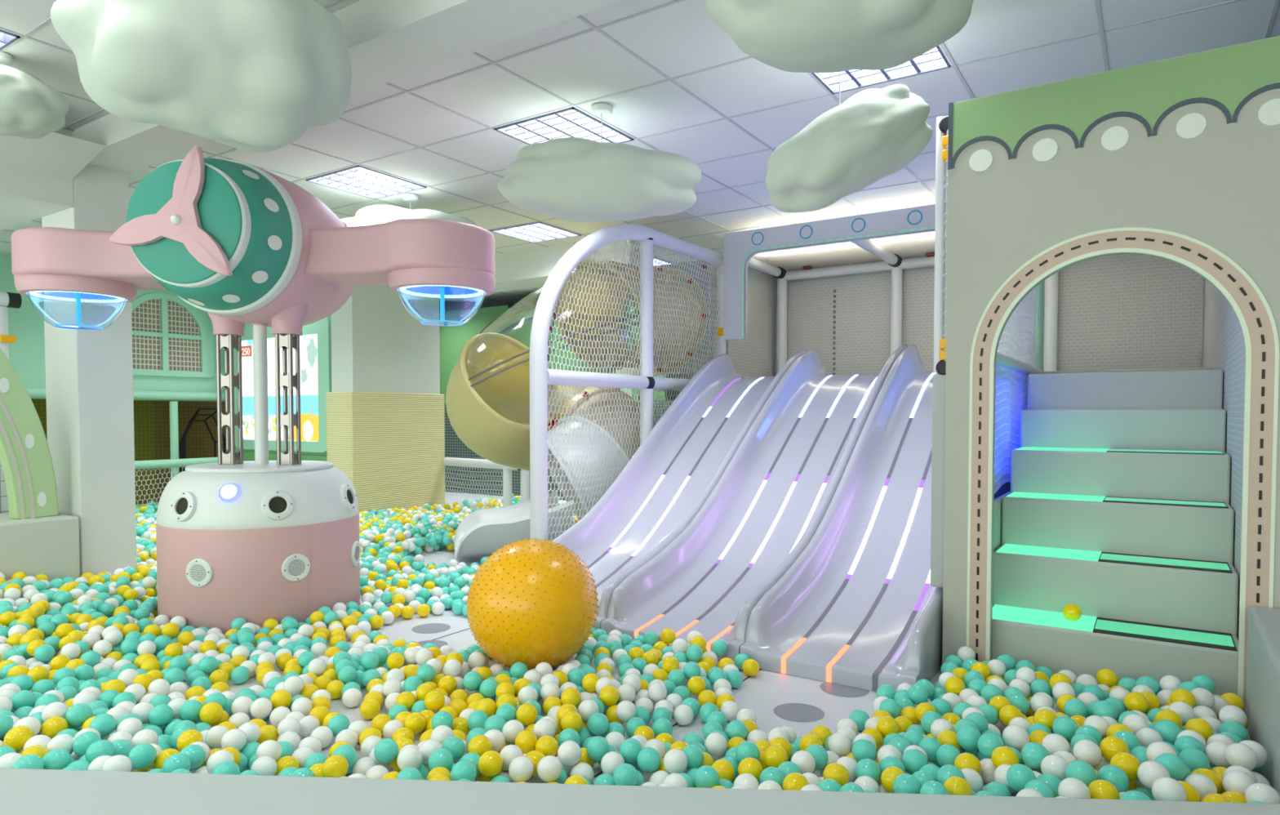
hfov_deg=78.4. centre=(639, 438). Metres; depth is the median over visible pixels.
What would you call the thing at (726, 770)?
ball
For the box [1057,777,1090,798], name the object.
ball
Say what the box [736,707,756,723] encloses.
ball
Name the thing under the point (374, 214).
cloud
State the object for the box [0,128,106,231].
wall
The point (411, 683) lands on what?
ball
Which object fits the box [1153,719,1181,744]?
ball
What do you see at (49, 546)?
wall
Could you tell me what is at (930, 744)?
ball
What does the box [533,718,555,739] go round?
ball
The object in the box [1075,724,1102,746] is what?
ball
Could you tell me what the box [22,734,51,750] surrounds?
ball
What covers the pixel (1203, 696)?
ball
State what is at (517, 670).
ball
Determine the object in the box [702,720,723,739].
ball
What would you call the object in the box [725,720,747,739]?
ball
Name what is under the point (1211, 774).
ball
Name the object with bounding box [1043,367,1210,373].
platform
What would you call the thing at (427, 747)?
ball
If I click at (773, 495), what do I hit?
lane
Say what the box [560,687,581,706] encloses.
ball
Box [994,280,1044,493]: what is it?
wall
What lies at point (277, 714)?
ball
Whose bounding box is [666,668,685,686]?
ball
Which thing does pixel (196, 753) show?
ball
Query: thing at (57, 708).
ball
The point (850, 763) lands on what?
ball
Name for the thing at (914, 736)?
ball
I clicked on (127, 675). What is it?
ball
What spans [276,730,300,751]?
ball
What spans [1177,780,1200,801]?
ball
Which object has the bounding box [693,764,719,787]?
ball
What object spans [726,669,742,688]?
ball
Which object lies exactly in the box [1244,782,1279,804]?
ball
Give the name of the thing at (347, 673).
ball
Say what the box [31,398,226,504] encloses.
wall
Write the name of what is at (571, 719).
ball
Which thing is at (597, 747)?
ball
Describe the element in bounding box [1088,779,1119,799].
ball
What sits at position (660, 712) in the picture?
ball
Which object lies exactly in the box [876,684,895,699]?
ball
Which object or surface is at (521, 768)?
ball
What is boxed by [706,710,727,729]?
ball
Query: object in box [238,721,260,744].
ball
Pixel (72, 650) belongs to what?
ball
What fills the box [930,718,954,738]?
ball
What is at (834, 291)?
lacing seam
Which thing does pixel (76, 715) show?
ball
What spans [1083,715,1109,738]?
ball
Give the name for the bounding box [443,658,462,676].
ball
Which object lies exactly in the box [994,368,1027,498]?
wall
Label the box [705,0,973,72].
cloud
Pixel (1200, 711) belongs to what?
ball
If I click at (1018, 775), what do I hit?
ball
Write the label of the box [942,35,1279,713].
facade
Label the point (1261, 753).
ball
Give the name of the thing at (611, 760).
ball
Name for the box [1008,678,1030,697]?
ball
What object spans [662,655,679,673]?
ball
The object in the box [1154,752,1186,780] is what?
ball
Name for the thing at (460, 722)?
ball
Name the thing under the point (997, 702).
ball
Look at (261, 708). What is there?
ball
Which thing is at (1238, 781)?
ball
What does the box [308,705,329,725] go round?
ball
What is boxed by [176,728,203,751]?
ball
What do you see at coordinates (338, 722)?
ball
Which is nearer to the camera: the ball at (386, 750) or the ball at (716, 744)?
the ball at (386, 750)
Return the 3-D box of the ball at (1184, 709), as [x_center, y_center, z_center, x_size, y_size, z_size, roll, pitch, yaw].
[1.805,0.915,2.617,0.074,0.074,0.074,1,2,33]
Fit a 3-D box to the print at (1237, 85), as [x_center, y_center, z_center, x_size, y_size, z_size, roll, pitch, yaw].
[2.648,-1.269,2.509,3.140,0.273,0.013,1,2,33]
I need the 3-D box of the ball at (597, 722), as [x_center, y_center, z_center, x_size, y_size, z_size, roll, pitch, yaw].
[-0.143,0.977,2.684,0.074,0.074,0.074,1,2,33]
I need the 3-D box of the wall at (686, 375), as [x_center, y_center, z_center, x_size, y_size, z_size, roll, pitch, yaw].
[1.235,-0.776,10.057,17.000,3.200,0.200,1,2,33]
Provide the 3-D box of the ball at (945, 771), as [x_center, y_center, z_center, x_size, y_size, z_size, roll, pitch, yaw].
[0.861,0.943,2.175,0.074,0.074,0.074,1,2,33]
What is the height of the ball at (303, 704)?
0.074 m
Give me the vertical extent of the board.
0.960 m
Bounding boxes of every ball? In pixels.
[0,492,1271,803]
[3,725,33,751]
[9,674,33,690]
[10,689,35,710]
[12,715,41,736]
[20,745,48,758]
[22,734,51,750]
[26,665,49,684]
[31,679,55,694]
[33,644,54,662]
[40,716,68,738]
[41,701,68,721]
[42,748,71,769]
[46,733,75,754]
[57,685,78,701]
[60,642,80,659]
[65,703,92,726]
[72,690,97,705]
[72,731,101,756]
[74,664,94,679]
[80,650,100,666]
[84,739,115,762]
[88,713,116,737]
[92,639,112,656]
[97,688,119,709]
[101,754,132,771]
[103,629,123,645]
[106,706,129,728]
[111,738,133,756]
[116,717,142,736]
[117,668,138,687]
[120,637,139,653]
[123,683,146,702]
[128,742,156,769]
[130,702,154,724]
[131,728,158,747]
[132,673,154,692]
[147,678,169,694]
[148,704,173,726]
[154,748,179,768]
[161,753,191,772]
[163,667,184,684]
[167,697,187,718]
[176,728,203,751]
[179,699,203,721]
[179,744,205,770]
[198,655,217,674]
[199,702,222,724]
[204,724,229,748]
[206,749,234,773]
[208,669,228,685]
[221,728,246,751]
[228,711,250,728]
[230,666,249,684]
[231,695,253,714]
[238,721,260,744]
[240,742,260,766]
[249,697,272,719]
[250,755,277,775]
[255,739,282,761]
[256,724,278,743]
[269,706,290,727]
[270,689,291,708]
[274,755,299,775]
[276,716,300,736]
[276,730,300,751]
[283,675,303,695]
[290,697,312,715]
[291,746,315,768]
[297,736,321,752]
[298,715,319,737]
[303,751,328,768]
[307,657,326,675]
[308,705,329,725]
[310,725,333,748]
[321,754,348,777]
[325,680,344,698]
[327,714,350,736]
[331,744,356,768]
[334,728,358,747]
[337,665,356,684]
[342,687,362,707]
[351,756,377,774]
[359,698,380,719]
[360,652,379,670]
[360,735,382,756]
[370,713,391,735]
[373,737,399,763]
[382,678,401,697]
[382,719,404,738]
[386,652,404,669]
[391,727,414,742]
[395,691,416,711]
[396,746,422,770]
[403,675,422,691]
[404,711,426,733]
[415,648,433,665]
[415,682,435,700]
[416,663,435,682]
[418,738,443,764]
[424,689,444,711]
[427,747,453,769]
[430,724,453,744]
[431,710,453,728]
[438,675,457,694]
[441,736,465,760]
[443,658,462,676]
[450,760,476,781]
[451,716,470,735]
[462,671,482,690]
[466,537,599,670]
[467,651,485,668]
[467,710,488,729]
[467,734,491,755]
[475,697,497,717]
[478,750,502,777]
[480,678,498,697]
[483,728,505,751]
[484,715,506,732]
[495,681,515,697]
[495,703,516,722]
[496,693,516,708]
[499,744,523,770]
[502,719,524,743]
[508,755,533,782]
[510,662,528,678]
[515,702,537,725]
[515,729,537,753]
[517,685,537,704]
[524,750,545,776]
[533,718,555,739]
[534,735,558,755]
[537,755,562,782]
[540,681,559,700]
[542,695,562,715]
[557,728,580,746]
[557,740,581,766]
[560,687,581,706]
[560,711,582,732]
[567,667,585,685]
[569,762,594,783]
[577,699,599,721]
[582,672,599,693]
[586,735,609,760]
[587,712,608,735]
[599,684,619,706]
[600,751,624,775]
[604,731,625,752]
[613,763,638,785]
[615,700,636,721]
[617,684,635,702]
[619,737,642,763]
[622,673,640,692]
[625,716,645,737]
[633,725,654,740]
[636,746,661,773]
[642,738,666,758]
[648,681,666,702]
[651,706,671,723]
[652,717,673,737]
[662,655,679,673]
[662,748,688,773]
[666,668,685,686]
[673,704,693,725]
[681,744,704,769]
[683,661,701,679]
[685,644,702,662]
[687,675,706,695]
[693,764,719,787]
[697,689,716,706]
[699,702,719,723]
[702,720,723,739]
[705,732,727,756]
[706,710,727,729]
[711,639,727,655]
[711,759,734,781]
[720,700,739,721]
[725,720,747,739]
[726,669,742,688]
[733,773,759,789]
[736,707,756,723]
[736,740,759,762]
[737,756,763,781]
[742,658,759,676]
[746,728,768,742]
[759,766,784,789]
[764,745,788,767]
[768,727,790,742]
[768,737,791,758]
[777,760,801,777]
[782,772,808,790]
[791,750,815,773]
[799,733,822,750]
[805,744,828,769]
[811,724,832,747]
[822,762,849,786]
[827,733,851,757]
[835,755,857,782]
[848,709,869,730]
[851,738,876,761]
[853,775,879,792]
[854,758,881,782]
[862,727,883,749]
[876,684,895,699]
[876,715,898,737]
[876,744,902,764]
[879,698,900,718]
[879,755,906,773]
[880,765,904,792]
[888,736,911,755]
[893,773,920,793]
[894,715,913,733]
[902,729,924,745]
[902,748,928,774]
[907,684,928,704]
[911,770,936,786]
[915,702,936,722]
[918,736,942,762]
[920,711,942,733]
[930,697,951,716]
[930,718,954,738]
[935,743,960,766]
[936,764,964,784]
[937,729,960,750]
[943,776,972,795]
[944,676,965,696]
[954,752,981,773]
[955,725,981,751]
[960,768,983,792]
[964,711,988,734]
[977,703,999,724]
[977,733,1004,758]
[979,757,995,783]
[980,684,1002,703]
[982,781,1012,795]
[986,658,1006,677]
[988,695,1011,715]
[991,746,1019,768]
[993,764,1016,792]
[999,704,1022,725]
[1002,724,1029,750]
[1006,763,1035,791]
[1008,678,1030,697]
[1008,693,1029,714]
[1015,666,1036,686]
[1021,742,1048,769]
[1023,779,1054,797]
[1029,693,1052,713]
[1030,679,1051,695]
[1033,708,1057,732]
[1035,773,1061,797]
[1040,754,1068,781]
[1041,733,1070,754]
[1052,681,1075,699]
[1052,715,1078,740]
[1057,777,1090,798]
[1062,603,1081,621]
[1063,698,1088,717]
[1065,760,1097,786]
[1072,739,1102,766]
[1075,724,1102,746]
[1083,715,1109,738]
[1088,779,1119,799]
[1092,700,1117,719]
[1096,668,1118,687]
[1097,764,1129,791]
[1099,736,1129,761]
[1110,751,1140,781]
[1112,730,1141,751]
[1121,713,1149,734]
[1124,691,1149,712]
[1129,746,1147,763]
[1135,727,1163,746]
[1137,760,1170,790]
[1139,691,1159,712]
[1146,741,1177,760]
[1151,777,1186,800]
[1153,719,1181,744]
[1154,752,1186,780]
[1155,709,1182,728]
[1156,688,1173,706]
[1159,675,1182,690]
[1168,701,1195,724]
[1169,688,1195,707]
[1173,735,1204,752]
[1177,747,1209,771]
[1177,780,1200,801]
[1183,773,1217,800]
[1184,717,1213,742]
[1190,768,1222,793]
[1191,675,1215,693]
[1191,687,1214,707]
[1192,705,1217,719]
[1204,741,1230,768]
[1209,766,1226,794]
[1210,696,1229,718]
[1218,705,1247,726]
[1218,720,1248,740]
[1222,770,1256,795]
[1224,742,1257,770]
[1239,739,1267,767]
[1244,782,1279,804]
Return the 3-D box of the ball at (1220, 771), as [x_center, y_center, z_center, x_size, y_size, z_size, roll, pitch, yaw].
[1.617,0.951,2.180,0.074,0.074,0.074,1,2,33]
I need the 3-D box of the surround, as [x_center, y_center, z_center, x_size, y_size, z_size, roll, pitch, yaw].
[-4.162,-0.651,9.267,2.270,2.400,0.048,1,2,33]
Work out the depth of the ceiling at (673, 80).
4.10 m
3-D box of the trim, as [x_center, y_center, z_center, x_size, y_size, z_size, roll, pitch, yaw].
[-2.470,-1.909,4.379,17.000,0.380,0.325,1,2,33]
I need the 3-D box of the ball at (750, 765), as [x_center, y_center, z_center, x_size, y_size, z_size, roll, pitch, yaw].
[0.327,0.983,2.324,0.074,0.074,0.074,1,2,33]
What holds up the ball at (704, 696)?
on the floor
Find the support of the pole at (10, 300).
on the floor
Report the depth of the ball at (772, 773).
2.23 m
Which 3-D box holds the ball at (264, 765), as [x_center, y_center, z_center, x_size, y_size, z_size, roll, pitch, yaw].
[-1.137,1.000,2.374,0.074,0.074,0.074,1,2,33]
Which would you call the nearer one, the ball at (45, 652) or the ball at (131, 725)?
the ball at (131, 725)
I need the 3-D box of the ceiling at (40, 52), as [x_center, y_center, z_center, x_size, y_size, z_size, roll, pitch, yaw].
[-4.532,-1.797,1.240,17.000,0.005,7.190,1,2,33]
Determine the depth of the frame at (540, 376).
5.51 m
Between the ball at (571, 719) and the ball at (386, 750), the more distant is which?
the ball at (571, 719)
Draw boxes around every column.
[41,164,137,586]
[330,285,439,394]
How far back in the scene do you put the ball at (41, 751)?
2.34 m
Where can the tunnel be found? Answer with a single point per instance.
(183, 441)
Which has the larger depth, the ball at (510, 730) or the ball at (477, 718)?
the ball at (477, 718)
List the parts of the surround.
panel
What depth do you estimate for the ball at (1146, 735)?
2.37 m
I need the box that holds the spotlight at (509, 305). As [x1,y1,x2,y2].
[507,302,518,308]
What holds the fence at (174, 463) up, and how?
on the floor
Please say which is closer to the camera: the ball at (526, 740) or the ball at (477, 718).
the ball at (526, 740)
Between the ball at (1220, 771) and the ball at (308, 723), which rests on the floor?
the ball at (308, 723)
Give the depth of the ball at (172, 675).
3.15 m
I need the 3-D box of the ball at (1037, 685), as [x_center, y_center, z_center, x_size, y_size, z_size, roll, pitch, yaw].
[1.516,0.949,2.970,0.074,0.074,0.074,1,2,33]
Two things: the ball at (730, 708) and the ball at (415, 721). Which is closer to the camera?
the ball at (415, 721)
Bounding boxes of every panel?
[0,347,58,519]
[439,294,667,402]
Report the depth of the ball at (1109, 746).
2.24 m
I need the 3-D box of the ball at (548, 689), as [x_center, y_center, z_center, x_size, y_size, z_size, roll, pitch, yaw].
[-0.337,0.952,2.943,0.074,0.074,0.074,1,2,33]
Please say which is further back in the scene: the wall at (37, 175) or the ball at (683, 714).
the wall at (37, 175)
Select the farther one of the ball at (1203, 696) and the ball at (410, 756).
the ball at (1203, 696)
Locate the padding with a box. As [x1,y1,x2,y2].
[326,391,444,515]
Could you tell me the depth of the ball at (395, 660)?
3.31 m
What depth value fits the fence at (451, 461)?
8.69 m
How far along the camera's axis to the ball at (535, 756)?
2.38 m
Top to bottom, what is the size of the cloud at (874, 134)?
0.752 m
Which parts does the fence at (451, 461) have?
rail, post, post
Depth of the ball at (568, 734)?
2.54 m
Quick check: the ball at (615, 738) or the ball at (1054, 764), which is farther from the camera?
the ball at (615, 738)
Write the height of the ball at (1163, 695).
0.074 m
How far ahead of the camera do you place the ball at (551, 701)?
2.85 m
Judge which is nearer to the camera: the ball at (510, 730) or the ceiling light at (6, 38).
the ball at (510, 730)
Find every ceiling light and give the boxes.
[0,29,20,50]
[306,164,426,199]
[489,221,581,242]
[493,106,633,144]
[653,257,671,266]
[811,44,951,93]
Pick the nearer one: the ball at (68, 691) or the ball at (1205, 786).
the ball at (1205, 786)
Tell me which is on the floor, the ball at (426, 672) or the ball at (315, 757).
the ball at (315, 757)
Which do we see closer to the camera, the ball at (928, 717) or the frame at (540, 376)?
the ball at (928, 717)
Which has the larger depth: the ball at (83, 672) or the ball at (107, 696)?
the ball at (83, 672)
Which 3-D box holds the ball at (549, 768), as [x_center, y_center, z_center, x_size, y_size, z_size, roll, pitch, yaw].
[-0.267,0.977,2.321,0.074,0.074,0.074,1,2,33]
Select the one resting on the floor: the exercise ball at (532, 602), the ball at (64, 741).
the exercise ball at (532, 602)
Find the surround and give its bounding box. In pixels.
[233,315,331,461]
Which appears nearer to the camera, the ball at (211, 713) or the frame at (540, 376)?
the ball at (211, 713)
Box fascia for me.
[723,204,935,340]
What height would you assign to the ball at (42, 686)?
0.074 m
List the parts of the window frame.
sill rail, net pane, frame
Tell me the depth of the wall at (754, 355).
7.58 m
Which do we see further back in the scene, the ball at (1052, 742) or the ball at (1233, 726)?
the ball at (1233, 726)
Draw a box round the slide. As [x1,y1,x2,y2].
[445,259,711,558]
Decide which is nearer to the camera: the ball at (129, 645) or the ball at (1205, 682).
the ball at (1205, 682)
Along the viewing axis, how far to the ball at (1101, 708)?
2.63 m
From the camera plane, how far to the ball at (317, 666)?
3.27 m
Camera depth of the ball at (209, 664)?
3.30 m
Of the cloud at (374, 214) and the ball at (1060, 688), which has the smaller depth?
the ball at (1060, 688)
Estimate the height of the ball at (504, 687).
0.074 m
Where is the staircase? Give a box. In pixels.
[991,368,1238,695]
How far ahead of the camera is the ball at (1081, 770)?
2.08 m
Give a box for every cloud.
[0,50,69,138]
[50,0,351,151]
[339,193,477,226]
[497,102,702,222]
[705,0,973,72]
[765,71,933,212]
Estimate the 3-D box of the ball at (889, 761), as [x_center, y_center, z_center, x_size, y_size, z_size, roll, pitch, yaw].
[0.738,0.968,2.295,0.074,0.074,0.074,1,2,33]
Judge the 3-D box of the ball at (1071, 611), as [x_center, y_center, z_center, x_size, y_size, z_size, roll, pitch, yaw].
[1.848,0.744,3.358,0.074,0.074,0.074,1,2,33]
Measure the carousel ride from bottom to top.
2.495 m
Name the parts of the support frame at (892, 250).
post, post, post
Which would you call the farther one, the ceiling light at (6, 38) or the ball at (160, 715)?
the ceiling light at (6, 38)
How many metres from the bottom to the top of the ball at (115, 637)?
0.074 m
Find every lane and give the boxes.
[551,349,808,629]
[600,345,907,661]
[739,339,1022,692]
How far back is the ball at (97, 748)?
2.33 m
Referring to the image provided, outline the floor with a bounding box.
[53,491,1250,795]
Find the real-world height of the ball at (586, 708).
0.074 m
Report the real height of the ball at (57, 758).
0.074 m
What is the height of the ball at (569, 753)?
0.074 m
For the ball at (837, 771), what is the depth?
2.24 m
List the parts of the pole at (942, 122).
lacing cord, lacing rod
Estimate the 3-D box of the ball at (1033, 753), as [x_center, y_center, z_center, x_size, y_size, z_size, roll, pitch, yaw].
[1.133,0.910,2.251,0.074,0.074,0.074,1,2,33]
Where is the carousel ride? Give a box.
[10,145,495,634]
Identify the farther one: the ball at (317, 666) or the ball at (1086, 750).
the ball at (317, 666)
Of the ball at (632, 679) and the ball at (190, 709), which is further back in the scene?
the ball at (632, 679)
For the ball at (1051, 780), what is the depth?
2.09 m
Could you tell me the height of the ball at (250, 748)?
0.074 m
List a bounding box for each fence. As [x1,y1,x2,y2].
[134,400,217,507]
[443,457,529,510]
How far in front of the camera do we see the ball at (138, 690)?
2.95 m
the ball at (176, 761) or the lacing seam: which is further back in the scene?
the lacing seam
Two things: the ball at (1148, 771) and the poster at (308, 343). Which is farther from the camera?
the poster at (308, 343)
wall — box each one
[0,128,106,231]
[0,253,225,400]
[0,462,8,513]
[0,512,79,582]
[0,768,1279,814]
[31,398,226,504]
[235,445,327,455]
[439,240,639,298]
[444,400,674,500]
[667,278,1204,399]
[725,266,776,376]
[775,254,1204,375]
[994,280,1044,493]
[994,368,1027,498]
[1202,279,1279,794]
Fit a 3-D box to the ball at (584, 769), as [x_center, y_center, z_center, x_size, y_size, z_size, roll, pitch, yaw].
[-0.177,1.028,2.395,0.074,0.074,0.074,1,2,33]
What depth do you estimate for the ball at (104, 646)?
3.50 m
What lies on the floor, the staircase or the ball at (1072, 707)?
the staircase
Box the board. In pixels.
[930,373,945,587]
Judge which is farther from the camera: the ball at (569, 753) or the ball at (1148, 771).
the ball at (569, 753)
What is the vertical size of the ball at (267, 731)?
0.074 m
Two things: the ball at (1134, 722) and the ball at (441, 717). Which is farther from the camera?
the ball at (441, 717)
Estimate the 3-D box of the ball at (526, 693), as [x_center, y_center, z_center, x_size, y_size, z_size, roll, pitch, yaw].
[-0.414,0.953,2.901,0.074,0.074,0.074,1,2,33]
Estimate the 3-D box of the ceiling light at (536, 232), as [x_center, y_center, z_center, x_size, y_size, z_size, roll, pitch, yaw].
[-0.944,-1.900,7.138,0.578,0.070,0.586,1,2,33]
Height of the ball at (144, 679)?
0.074 m
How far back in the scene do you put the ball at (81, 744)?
2.41 m
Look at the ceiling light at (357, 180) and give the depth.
5.64 m
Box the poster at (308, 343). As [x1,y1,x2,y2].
[241,333,318,441]
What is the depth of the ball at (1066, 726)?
2.46 m
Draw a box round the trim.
[71,0,622,173]
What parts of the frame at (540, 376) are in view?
post, rail, post, post, rail, rail, post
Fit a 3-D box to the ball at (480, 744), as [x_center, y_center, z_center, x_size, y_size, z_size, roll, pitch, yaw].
[-0.497,0.960,2.437,0.074,0.074,0.074,1,2,33]
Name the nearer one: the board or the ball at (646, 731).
the ball at (646, 731)
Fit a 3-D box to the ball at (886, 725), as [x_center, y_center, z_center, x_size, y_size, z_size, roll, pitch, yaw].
[0.849,0.990,2.692,0.074,0.074,0.074,1,2,33]
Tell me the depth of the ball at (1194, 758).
2.20 m
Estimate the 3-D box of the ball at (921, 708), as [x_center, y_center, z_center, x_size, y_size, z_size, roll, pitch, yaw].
[1.016,0.978,2.792,0.074,0.074,0.074,1,2,33]
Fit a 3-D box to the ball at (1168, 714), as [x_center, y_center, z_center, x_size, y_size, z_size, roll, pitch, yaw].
[1.712,0.916,2.542,0.074,0.074,0.074,1,2,33]
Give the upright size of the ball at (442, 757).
0.074 m
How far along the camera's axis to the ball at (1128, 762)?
2.12 m
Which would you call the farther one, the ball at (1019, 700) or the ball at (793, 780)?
the ball at (1019, 700)
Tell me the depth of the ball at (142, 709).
2.72 m
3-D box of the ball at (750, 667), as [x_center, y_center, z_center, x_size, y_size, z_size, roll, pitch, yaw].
[0.481,0.996,3.411,0.074,0.074,0.074,1,2,33]
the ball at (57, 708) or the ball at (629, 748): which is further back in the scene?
the ball at (57, 708)
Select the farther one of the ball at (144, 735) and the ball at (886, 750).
the ball at (144, 735)
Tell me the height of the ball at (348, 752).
0.074 m
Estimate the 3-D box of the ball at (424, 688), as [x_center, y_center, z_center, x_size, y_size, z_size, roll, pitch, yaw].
[-0.814,0.968,2.986,0.074,0.074,0.074,1,2,33]
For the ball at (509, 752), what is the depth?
2.37 m
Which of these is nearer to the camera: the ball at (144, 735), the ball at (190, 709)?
the ball at (144, 735)
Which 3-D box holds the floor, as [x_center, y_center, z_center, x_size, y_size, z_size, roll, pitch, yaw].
[-2.389,0.996,4.594,17.000,0.001,15.000,1,2,33]
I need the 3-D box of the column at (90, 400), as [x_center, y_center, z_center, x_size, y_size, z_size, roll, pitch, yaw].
[-3.648,-0.394,5.201,0.480,2.740,0.325,1,2,33]
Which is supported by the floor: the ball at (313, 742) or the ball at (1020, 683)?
the ball at (313, 742)
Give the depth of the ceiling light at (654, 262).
8.61 m
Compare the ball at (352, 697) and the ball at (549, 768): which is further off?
the ball at (352, 697)
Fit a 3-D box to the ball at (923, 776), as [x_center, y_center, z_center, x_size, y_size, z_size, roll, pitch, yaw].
[0.789,0.966,2.189,0.074,0.074,0.074,1,2,33]
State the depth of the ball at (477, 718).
2.71 m
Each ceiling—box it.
[0,0,360,130]
[0,0,1279,311]
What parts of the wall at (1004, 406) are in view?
lit panel, rail, post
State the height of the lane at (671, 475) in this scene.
1.658 m
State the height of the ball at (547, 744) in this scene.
0.074 m
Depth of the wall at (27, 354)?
8.32 m
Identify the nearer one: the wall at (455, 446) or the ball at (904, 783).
the ball at (904, 783)
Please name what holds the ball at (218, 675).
on the floor
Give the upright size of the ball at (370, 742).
0.074 m
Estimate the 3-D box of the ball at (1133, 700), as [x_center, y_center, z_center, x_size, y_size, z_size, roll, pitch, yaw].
[1.722,0.918,2.724,0.074,0.074,0.074,1,2,33]
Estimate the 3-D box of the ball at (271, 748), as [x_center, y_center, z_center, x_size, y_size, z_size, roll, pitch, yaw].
[-1.155,0.977,2.443,0.074,0.074,0.074,1,2,33]
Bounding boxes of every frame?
[25,288,225,400]
[529,223,725,541]
[722,231,1058,373]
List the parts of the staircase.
panel, light panel, light panel, light panel, light panel, light panel, light panel, light panel, light panel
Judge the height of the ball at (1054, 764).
0.074 m
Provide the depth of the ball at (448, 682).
3.09 m
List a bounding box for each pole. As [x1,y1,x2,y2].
[0,292,22,359]
[933,115,948,374]
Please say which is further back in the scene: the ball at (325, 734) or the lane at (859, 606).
the lane at (859, 606)
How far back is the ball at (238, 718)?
2.78 m
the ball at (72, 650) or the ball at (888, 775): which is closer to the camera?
the ball at (888, 775)
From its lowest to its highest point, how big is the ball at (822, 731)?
0.074 m
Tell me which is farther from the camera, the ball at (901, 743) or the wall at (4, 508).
the wall at (4, 508)
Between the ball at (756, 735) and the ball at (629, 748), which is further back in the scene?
the ball at (756, 735)
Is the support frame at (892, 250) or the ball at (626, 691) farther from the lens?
the support frame at (892, 250)
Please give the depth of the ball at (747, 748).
2.41 m
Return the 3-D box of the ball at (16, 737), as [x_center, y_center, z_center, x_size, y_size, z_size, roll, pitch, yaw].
[-1.938,0.935,2.449,0.074,0.074,0.074,1,2,33]
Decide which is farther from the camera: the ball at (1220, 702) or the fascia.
the fascia
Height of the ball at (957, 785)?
0.074 m
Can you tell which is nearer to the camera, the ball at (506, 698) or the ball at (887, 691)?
the ball at (506, 698)
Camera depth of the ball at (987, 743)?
2.34 m
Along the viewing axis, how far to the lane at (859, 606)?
4.07 m
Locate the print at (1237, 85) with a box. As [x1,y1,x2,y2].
[951,35,1279,159]
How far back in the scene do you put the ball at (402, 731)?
2.65 m
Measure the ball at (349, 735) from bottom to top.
0.074 m
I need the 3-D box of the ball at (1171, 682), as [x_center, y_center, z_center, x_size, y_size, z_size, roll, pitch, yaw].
[1.961,0.912,2.898,0.074,0.074,0.074,1,2,33]
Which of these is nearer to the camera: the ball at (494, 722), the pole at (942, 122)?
the ball at (494, 722)
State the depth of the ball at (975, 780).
2.18 m
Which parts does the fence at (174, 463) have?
post, rail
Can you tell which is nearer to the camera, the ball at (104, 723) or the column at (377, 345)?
the ball at (104, 723)
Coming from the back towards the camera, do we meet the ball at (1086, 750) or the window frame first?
the window frame
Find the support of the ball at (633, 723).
on the floor
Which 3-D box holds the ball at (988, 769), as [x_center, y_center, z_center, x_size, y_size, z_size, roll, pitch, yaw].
[1.032,0.982,2.315,0.074,0.074,0.074,1,2,33]
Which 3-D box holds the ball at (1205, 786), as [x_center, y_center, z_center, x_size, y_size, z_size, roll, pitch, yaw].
[1.467,0.918,2.056,0.074,0.074,0.074,1,2,33]
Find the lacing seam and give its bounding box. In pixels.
[832,289,835,373]
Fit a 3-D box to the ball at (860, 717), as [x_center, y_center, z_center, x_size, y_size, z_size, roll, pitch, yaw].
[0.791,1.014,2.826,0.074,0.074,0.074,1,2,33]

